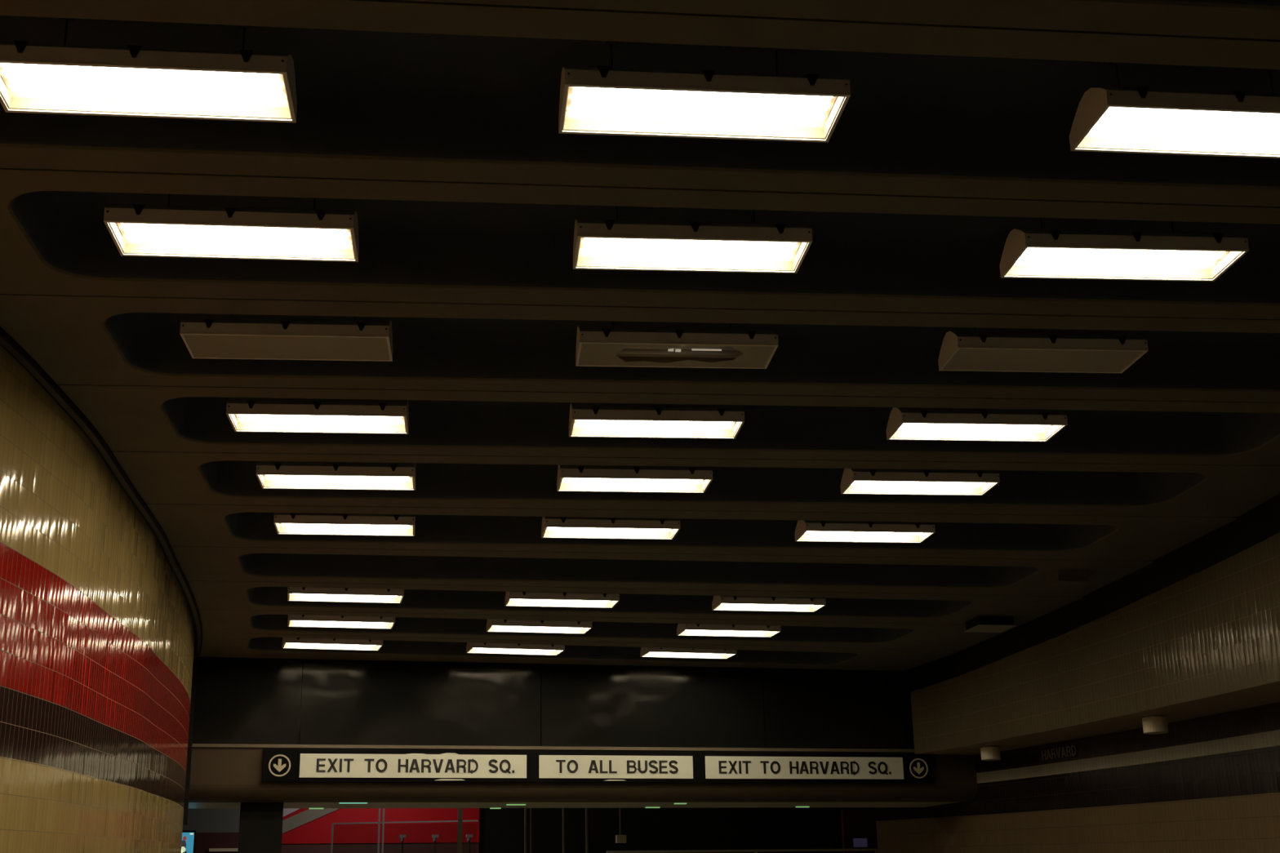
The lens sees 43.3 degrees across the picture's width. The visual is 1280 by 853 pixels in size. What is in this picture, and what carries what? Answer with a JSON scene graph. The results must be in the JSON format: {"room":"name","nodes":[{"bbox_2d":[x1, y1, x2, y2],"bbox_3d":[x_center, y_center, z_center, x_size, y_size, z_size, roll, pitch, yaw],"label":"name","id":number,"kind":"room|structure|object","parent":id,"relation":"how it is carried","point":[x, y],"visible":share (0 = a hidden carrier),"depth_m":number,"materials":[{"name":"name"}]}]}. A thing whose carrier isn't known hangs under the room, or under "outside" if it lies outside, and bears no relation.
{"room":"railway station","nodes":[
{"label":"railway station","id":0,"kind":"room"},
{"bbox_2d":[0,344,194,852],"bbox_3d":[-4.788,1.768,9.378,1.706,5.881,28.951,1,-17,-6],"label":"wall","id":1,"kind":"structure","parent":0,"point":[97,632],"depth_m":12.04,"materials":[{"name":"tile"}]},
{"bbox_2d":[0,326,202,658],"bbox_3d":[-4.647,-0.530,10.105,1.509,0.025,28.984,1,-17,-6],"label":"trim","id":2,"kind":"structure","parent":1,"relation":"attached to","point":[4,341],"depth_m":12.65,"materials":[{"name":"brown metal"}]},
{"bbox_2d":[182,656,197,825],"bbox_3d":[-6.136,4.259,21.933,0.085,2.270,0.100,3,-17,-14],"label":"trim","id":3,"kind":"structure","parent":1,"relation":"attached to","point":[195,660],"depth_m":21.88,"materials":[{"name":"black paint"}]},
{"bbox_2d":[181,831,195,852],"bbox_3d":[-7.302,6.993,25.247,0.590,1.270,0.165,3,-17,-14],"label":"advert lightbox","id":4,"kind":"object","parent":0,"point":[188,837],"visible":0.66,"depth_m":25.36,"materials":[{"name":"blue plastic"}]},
{"bbox_2d":[182,808,239,852],"bbox_3d":[-7.718,7.218,27.218,2.500,4.300,0.120,3,-17,-14],"label":"wall","id":5,"kind":"structure","parent":0,"point":[215,828],"depth_m":27.39,"materials":[{"name":"grey"}]},
{"bbox_2d":[208,848,238,852],"bbox_3d":[-6.982,7.183,27.317,0.630,0.050,0.065,3,-17,-14],"label":"handrail","id":6,"kind":"object","parent":5,"relation":"attached to","point":[220,849],"visible":0.64,"depth_m":27.27,"materials":[{"name":"beige"}]},
{"bbox_2d":[192,657,914,749],"bbox_3d":[-1.091,3.946,23.624,11.200,1.560,0.230,3,-17,-14],"label":"wall","id":7,"kind":"structure","parent":0,"point":[238,700],"depth_m":23.40,"materials":[{"name":"grey laminate"}]},
{"bbox_2d":[338,802,367,804],"bbox_3d":[-4.068,5.342,22.851,0.390,0.018,0.060,3,-17,-14],"label":"strip","id":8,"kind":"object","parent":7,"relation":"attached to","point":[340,802],"visible":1,"depth_m":22.83,"materials":[{"name":"teal plastic"}]},
{"bbox_2d":[506,804,525,805],"bbox_3d":[-1.829,5.585,23.782,0.280,0.018,0.060,3,-17,-14],"label":"strip","id":9,"kind":"object","parent":7,"relation":"attached to","point":[507,804],"visible":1,"depth_m":23.75,"materials":[{"name":"green plastic"}]},
{"bbox_2d":[191,743,914,752],"bbox_3d":[-1.123,4.646,23.237,10.970,0.045,0.130,3,-17,-14],"label":"trim","id":10,"kind":"structure","parent":7,"relation":"attached to","point":[194,745],"depth_m":23.11,"materials":[{"name":"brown metal"}]},
{"bbox_2d":[188,747,977,802],"bbox_3d":[-0.572,5.087,23.477,12.200,0.728,0.500,3,-17,-14],"label":"beam","id":11,"kind":"structure","parent":7,"relation":"attached to","point":[217,775],"depth_m":23.07,"materials":[{"name":"black metal"}]},
{"bbox_2d":[262,748,934,783],"bbox_3d":[-0.367,4.915,23.247,9.890,0.440,0.124,3,-17,-14],"label":"exit sign","id":12,"kind":"object","parent":7,"relation":"attached to","point":[327,766],"visible":1,"depth_m":23.12,"materials":[{"name":"black"}]},
{"bbox_2d":[188,802,955,808],"bbox_3d":[-0.935,5.611,24.083,12.200,0.085,1.500,3,-17,-14],"label":"trim","id":13,"kind":"structure","parent":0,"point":[191,805],"depth_m":24.17,"materials":[{"name":"gold metal"}]},
{"bbox_2d":[0,0,1279,671],"bbox_3d":[0.591,-0.839,10.286,11.739,0.450,30.168,0,-17,-4],"label":"ceiling","id":14,"kind":"structure","parent":0,"point":[435,122],"depth_m":9.88,"materials":[{"name":"concrete"}]},
{"bbox_2d":[0,17,297,122],"bbox_3d":[-2.220,-1.709,7.248,1.300,0.455,0.484,1,-17,-6],"label":"ceiling light","id":15,"kind":"object","parent":14,"relation":"attached to","point":[133,81],"visible":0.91,"depth_m":7.26,"materials":[{"name":"white plastic"}]},
{"bbox_2d":[103,193,359,262],"bbox_3d":[-2.210,-1.224,8.844,1.300,0.455,0.484,1,-17,-6],"label":"ceiling light","id":16,"kind":"object","parent":14,"relation":"attached to","point":[153,230],"visible":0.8,"depth_m":8.84,"materials":[{"name":"white plastic"}]},
{"bbox_2d":[179,314,392,361],"bbox_3d":[-2.271,-0.727,10.472,1.300,0.455,0.484,1,-17,-5],"label":"ceiling light","id":17,"kind":"object","parent":14,"relation":"attached to","point":[204,337],"visible":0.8,"depth_m":10.30,"materials":[{"name":"beige metal"}]},
{"bbox_2d":[226,397,408,434],"bbox_3d":[-2.393,-0.237,12.075,1.300,0.455,0.484,1,-17,-6],"label":"ceiling light","id":18,"kind":"object","parent":14,"relation":"attached to","point":[255,415],"visible":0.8,"depth_m":11.99,"materials":[{"name":"white plastic"}]},
{"bbox_2d":[281,637,382,650],"bbox_3d":[-4.155,2.754,21.803,1.300,0.455,0.484,4,-18,-16],"label":"ceiling light","id":19,"kind":"object","parent":14,"relation":"attached to","point":[287,642],"visible":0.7,"depth_m":21.70,"materials":[{"name":"white plastic"}]},
{"bbox_2d":[255,461,415,490],"bbox_3d":[-2.561,0.255,13.683,1.300,0.455,0.484,1,-17,-6],"label":"ceiling light","id":20,"kind":"object","parent":14,"relation":"attached to","point":[270,474],"visible":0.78,"depth_m":13.54,"materials":[{"name":"white plastic"}]},
{"bbox_2d":[287,614,395,629],"bbox_3d":[-3.739,2.258,20.196,1.300,0.455,0.484,3,-17,-13],"label":"ceiling light","id":21,"kind":"object","parent":14,"relation":"attached to","point":[294,620],"visible":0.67,"depth_m":20.18,"materials":[{"name":"white plastic"}]},
{"bbox_2d":[273,512,415,536],"bbox_3d":[-2.791,0.758,15.324,1.300,0.455,0.484,1,-17,-8],"label":"ceiling light","id":22,"kind":"object","parent":14,"relation":"attached to","point":[285,523],"visible":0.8,"depth_m":15.18,"materials":[{"name":"white plastic"}]},
{"bbox_2d":[287,586,404,603],"bbox_3d":[-3.386,1.755,18.565,1.300,0.455,0.484,3,-17,-12],"label":"ceiling light","id":23,"kind":"object","parent":14,"relation":"attached to","point":[294,593],"visible":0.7,"depth_m":18.54,"materials":[{"name":"white plastic"}]},
{"bbox_2d":[466,642,564,655],"bbox_3d":[-1.736,2.912,22.466,1.300,0.455,0.484,4,-18,-16],"label":"ceiling light","id":24,"kind":"object","parent":14,"relation":"attached to","point":[471,647],"visible":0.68,"depth_m":22.36,"materials":[{"name":"white plastic"}]},
{"bbox_2d":[486,619,591,634],"bbox_3d":[-1.303,2.398,20.800,1.300,0.455,0.484,3,-17,-13],"label":"ceiling light","id":25,"kind":"object","parent":14,"relation":"attached to","point":[492,625],"visible":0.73,"depth_m":20.66,"materials":[{"name":"white plastic"}]},
{"bbox_2d":[504,591,619,608],"bbox_3d":[-0.926,1.871,19.091,1.300,0.455,0.484,2,-17,-11],"label":"ceiling light","id":26,"kind":"object","parent":14,"relation":"attached to","point":[512,598],"visible":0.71,"depth_m":18.94,"materials":[{"name":"white plastic"}]},
{"bbox_2d":[541,516,679,539],"bbox_3d":[-0.292,0.815,15.659,1.300,0.455,0.484,1,-17,-8],"label":"ceiling light","id":27,"kind":"object","parent":14,"relation":"attached to","point":[576,527],"visible":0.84,"depth_m":15.52,"materials":[{"name":"white plastic"}]},
{"bbox_2d":[556,464,712,493],"bbox_3d":[-0.055,0.288,13.940,1.300,0.455,0.484,1,-17,-6],"label":"ceiling light","id":28,"kind":"object","parent":14,"relation":"attached to","point":[595,478],"visible":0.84,"depth_m":13.82,"materials":[{"name":"white plastic"}]},
{"bbox_2d":[568,403,744,439],"bbox_3d":[0.116,-0.198,12.352,1.300,0.455,0.484,1,-17,-6],"label":"ceiling light","id":29,"kind":"object","parent":14,"relation":"attached to","point":[585,420],"visible":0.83,"depth_m":12.26,"materials":[{"name":"white plastic"}]},
{"bbox_2d":[575,320,778,368],"bbox_3d":[0.232,-0.687,10.752,1.300,0.455,0.484,1,-17,-5],"label":"ceiling light","id":30,"kind":"object","parent":14,"relation":"attached to","point":[596,345],"visible":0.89,"depth_m":10.61,"materials":[{"name":"beige metal"}]},
{"bbox_2d":[640,647,737,658],"bbox_3d":[0.691,3.051,23.066,1.300,0.455,0.484,4,-18,-15],"label":"ceiling light","id":31,"kind":"object","parent":14,"relation":"attached to","point":[645,651],"visible":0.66,"depth_m":23.03,"materials":[{"name":"white plastic"}]},
{"bbox_2d":[573,205,812,273],"bbox_3d":[0.281,-1.182,9.128,1.300,0.455,0.484,1,-17,-5],"label":"ceiling light","id":32,"kind":"object","parent":14,"relation":"attached to","point":[605,244],"visible":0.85,"depth_m":9.12,"materials":[{"name":"white plastic"}]},
{"bbox_2d":[558,40,850,142],"bbox_3d":[0.282,-1.667,7.536,1.300,0.455,0.484,1,-17,-6],"label":"ceiling light","id":33,"kind":"object","parent":14,"relation":"attached to","point":[707,104],"visible":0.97,"depth_m":7.55,"materials":[{"name":"white plastic"}]},
{"bbox_2d":[676,623,781,637],"bbox_3d":[1.169,2.514,21.330,1.300,0.455,0.484,3,-17,-12],"label":"ceiling light","id":34,"kind":"object","parent":14,"relation":"attached to","point":[682,629],"visible":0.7,"depth_m":21.19,"materials":[{"name":"white plastic"}]},
{"bbox_2d":[711,595,826,612],"bbox_3d":[1.557,1.978,19.591,1.300,0.455,0.484,2,-17,-10],"label":"ceiling light","id":35,"kind":"object","parent":14,"relation":"attached to","point":[719,602],"visible":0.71,"depth_m":19.43,"materials":[{"name":"white plastic"}]},
{"bbox_2d":[794,520,935,542],"bbox_3d":[2.219,0.874,16.002,1.300,0.455,0.484,1,-17,-8],"label":"ceiling light","id":36,"kind":"object","parent":14,"relation":"attached to","point":[806,531],"visible":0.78,"depth_m":15.85,"materials":[{"name":"white plastic"}]},
{"bbox_2d":[840,468,999,495],"bbox_3d":[2.450,0.322,14.200,1.300,0.455,0.484,1,-17,-6],"label":"ceiling light","id":37,"kind":"object","parent":14,"relation":"attached to","point":[854,481],"visible":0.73,"depth_m":14.11,"materials":[{"name":"white plastic"}]},
{"bbox_2d":[885,407,1067,441],"bbox_3d":[2.609,-0.173,12.583,1.300,0.455,0.484,1,-17,-6],"label":"ceiling light","id":38,"kind":"object","parent":14,"relation":"attached to","point":[904,423],"visible":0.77,"depth_m":12.49,"materials":[{"name":"white plastic"}]},
{"bbox_2d":[964,615,1016,632],"bbox_3d":[4.466,2.526,20.582,0.500,0.128,0.500,2,-17,-11],"label":"ceiling box","id":39,"kind":"object","parent":14,"relation":"attached to","point":[980,624],"visible":1,"depth_m":20.40,"materials":[{"name":"black paint"}]},
{"bbox_2d":[937,327,1148,373],"bbox_3d":[2.721,-0.664,10.975,1.300,0.455,0.484,1,-17,-5],"label":"ceiling light","id":40,"kind":"object","parent":14,"relation":"attached to","point":[960,351],"visible":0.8,"depth_m":10.81,"materials":[{"name":"beige metal"}]},
{"bbox_2d":[1044,569,1090,588],"bbox_3d":[4.731,1.691,17.856,0.380,0.128,0.380,2,-17,-9],"label":"ceiling box","id":41,"kind":"object","parent":14,"relation":"attached to","point":[1062,579],"visible":1,"depth_m":17.72,"materials":[{"name":"metal"}]},
{"bbox_2d":[999,217,1248,281],"bbox_3d":[2.784,-1.155,9.364,1.300,0.455,0.484,1,-17,-5],"label":"ceiling light","id":42,"kind":"object","parent":14,"relation":"attached to","point":[1054,254],"visible":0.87,"depth_m":9.35,"materials":[{"name":"white plastic"}]},
{"bbox_2d":[1069,62,1279,158],"bbox_3d":[2.780,-1.629,7.809,1.300,0.455,0.484,1,-17,-6],"label":"ceiling light","id":43,"kind":"object","parent":14,"relation":"attached to","point":[1140,120],"visible":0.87,"depth_m":7.82,"materials":[{"name":"white plastic"}]},
{"bbox_2d":[479,807,848,852],"bbox_3d":[-3.070,7.899,29.561,14.700,4.600,0.200,3,-17,-14],"label":"wall","id":44,"kind":"structure","parent":0,"point":[501,830],"depth_m":30.46,"materials":[{"name":"black paint"}]},
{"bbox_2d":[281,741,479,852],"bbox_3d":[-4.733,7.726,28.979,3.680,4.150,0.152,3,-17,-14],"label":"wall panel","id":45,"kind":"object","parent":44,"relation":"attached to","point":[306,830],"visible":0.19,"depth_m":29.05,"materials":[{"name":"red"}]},
{"bbox_2d":[875,702,1279,852],"bbox_3d":[6.508,3.054,11.469,1.663,4.247,33.835,1,-17,-5],"label":"wall","id":46,"kind":"structure","parent":0,"point":[1211,784],"depth_m":20.20,"materials":[{"name":"tile"}]},
{"bbox_2d":[1041,744,1075,759],"bbox_3d":[5.732,4.476,22.060,0.006,0.184,1.097,2,-17,-10],"label":"lettering","id":47,"kind":"object","parent":46,"relation":"attached to","point":[1046,757],"depth_m":22.04,"materials":[{"name":"brown"}]},
{"bbox_2d":[910,532,1279,755],"bbox_3d":[6.266,0.678,10.308,2.208,1.953,30.250,0,-17,-4],"label":"wall","id":48,"kind":"structure","parent":0,"point":[1206,642],"depth_m":17.78,"materials":[{"name":"tile"}]},
{"bbox_2d":[980,746,1000,760],"bbox_3d":[4.964,4.623,22.817,0.270,0.206,0.270,-1,-17,0],"label":"drum light","id":49,"kind":"object","parent":48,"relation":"attached to","point":[988,753],"visible":0.96,"depth_m":22.71,"materials":[{"name":"beige"}]},
{"bbox_2d":[982,759,999,760],"bbox_3d":[4.966,4.718,22.787,0.230,0.006,0.230,-1,-17,0],"label":"diffuser","id":50,"kind":"object","parent":49,"relation":"attached to","point":[983,759],"depth_m":22.74,"materials":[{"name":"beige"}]},
{"bbox_2d":[911,493,1279,690],"bbox_3d":[5.727,-0.563,10.534,1.059,0.611,29.908,0,-17,-4],"label":"trim","id":51,"kind":"structure","parent":48,"relation":"attached to","point":[1261,522],"depth_m":18.21,"materials":[{"name":"black paint"}]},
{"bbox_2d":[1142,715,1168,734],"bbox_3d":[5.781,3.341,18.080,0.270,0.206,0.270,-1,-17,0],"label":"drum light","id":52,"kind":"object","parent":48,"relation":"attached to","point":[1152,724],"visible":0.98,"depth_m":17.97,"materials":[{"name":"beige metal"}]},
{"bbox_2d":[1145,731,1166,734],"bbox_3d":[5.783,3.437,18.051,0.230,0.006,0.230,-1,-17,0],"label":"diffuser","id":53,"kind":"object","parent":52,"relation":"attached to","point":[1146,732],"depth_m":18.00,"materials":[{"name":"beige plastic"}]},
{"bbox_3d":[-2.274,4.735,27.025,16.000,0.150,10.516,-1,-17,0],"label":"ceiling","id":54,"kind":"structure","parent":0,"visible":0},
{"bbox_2d":[615,808,626,843],"bbox_3d":[-0.321,5.548,25.827,0.150,2.190,0.120,3,-17,-14],"label":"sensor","id":55,"kind":"object","parent":54,"relation":"hanging from","point":[620,838],"visible":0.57,"depth_m":25.48,"materials":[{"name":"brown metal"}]},
{"bbox_3d":[0.346,5.288,13.023,18.500,1.660,40.000,-1,-17,0],"label":"floor","id":56,"kind":"structure","parent":0,"visible":0},
{"bbox_2d":[237,802,283,852],"bbox_3d":[-5.317,6.497,22.384,0.650,2.442,0.640,3,-17,-14],"label":"column","id":57,"kind":"structure","parent":56,"relation":"on","point":[260,824],"depth_m":22.37,"materials":[{"name":"black paint"}]},
{"bbox_2d":[399,835,406,852],"bbox_3d":[-3.838,7.615,25.887,0.100,2.038,0.100,3,-17,-14],"label":"slim post","id":58,"kind":"object","parent":56,"relation":"on","point":[401,837],"visible":1,"depth_m":26.12,"materials":[{"name":"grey metal"}]},
{"bbox_2d":[330,808,478,852],"bbox_3d":[-3.674,6.748,25.147,2.285,3.346,0.050,3,-17,-14],"label":"glass wall","id":59,"kind":"structure","parent":56,"relation":"on","point":[460,820],"depth_m":25.25,"materials":[{"name":"silver metal"}]},
{"bbox_2d":[431,835,439,852],"bbox_3d":[-3.324,7.642,26.014,0.100,2.034,0.100,3,-17,-14],"label":"slim post","id":60,"kind":"object","parent":56,"relation":"on","point":[433,837],"visible":1,"depth_m":26.25,"materials":[{"name":"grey metal"}]},
{"bbox_2d":[466,834,472,852],"bbox_3d":[-2.781,7.670,26.147,0.100,2.029,0.100,3,-17,-14],"label":"slim post","id":61,"kind":"object","parent":56,"relation":"on","point":[468,836],"visible":1,"depth_m":26.38,"materials":[{"name":"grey metal"}]},
{"bbox_2d":[524,808,526,852],"bbox_3d":[-1.789,6.353,25.195,0.040,4.048,0.040,-1,-17,0],"label":"pole","id":62,"kind":"object","parent":56,"relation":"on","point":[525,809],"visible":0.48,"depth_m":25.19,"materials":[{"name":"brown metal"}]},
{"bbox_2d":[529,808,532,852],"bbox_3d":[-1.707,6.358,25.215,0.028,4.047,0.028,-1,-17,0],"label":"pole","id":63,"kind":"object","parent":56,"relation":"on","point":[531,809],"visible":0.48,"depth_m":25.23,"materials":[{"name":"brown metal"}]},
{"bbox_2d":[562,808,564,852],"bbox_3d":[-1.203,6.384,25.339,0.040,4.043,0.040,-1,-17,0],"label":"pole","id":64,"kind":"object","parent":56,"relation":"on","point":[563,809],"visible":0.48,"depth_m":25.33,"materials":[{"name":"brown metal"}]},
{"bbox_2d":[585,808,588,852],"bbox_3d":[-0.839,6.403,25.428,0.044,4.040,0.044,-1,-17,0],"label":"pole","id":65,"kind":"object","parent":56,"relation":"on","point":[586,809],"visible":0.48,"depth_m":25.41,"materials":[{"name":"brown metal"}]},
{"bbox_2d":[606,848,877,852],"bbox_3d":[1.886,8.035,27.173,5.000,1.730,0.050,3,-17,-14],"label":"guard rail","id":66,"kind":"object","parent":56,"relation":"on","point":[805,850],"visible":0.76,"depth_m":27.37,"materials":[{"name":"beige"}]},
{"bbox_3d":[-2.251,8.751,26.005,15.608,0.332,9.692,-1,-17,0],"label":"floor","id":67,"kind":"structure","parent":0,"visible":0},
{"bbox_2d":[840,809,877,852],"bbox_3d":[3.935,7.950,28.301,0.700,2.372,0.100,3,-17,-14],"label":"board","id":68,"kind":"object","parent":67,"relation":"on","point":[855,823],"visible":0.6,"depth_m":28.50,"materials":[{"name":"black"}]},
{"bbox_2d":[850,837,868,848],"bbox_3d":[3.868,7.336,28.379,0.300,0.190,0.075,3,-17,-14],"label":"display screen","id":69,"kind":"object","parent":68,"relation":"attached to","point":[855,842],"visible":1,"depth_m":28.34,"materials":[{"name":"black paint"}]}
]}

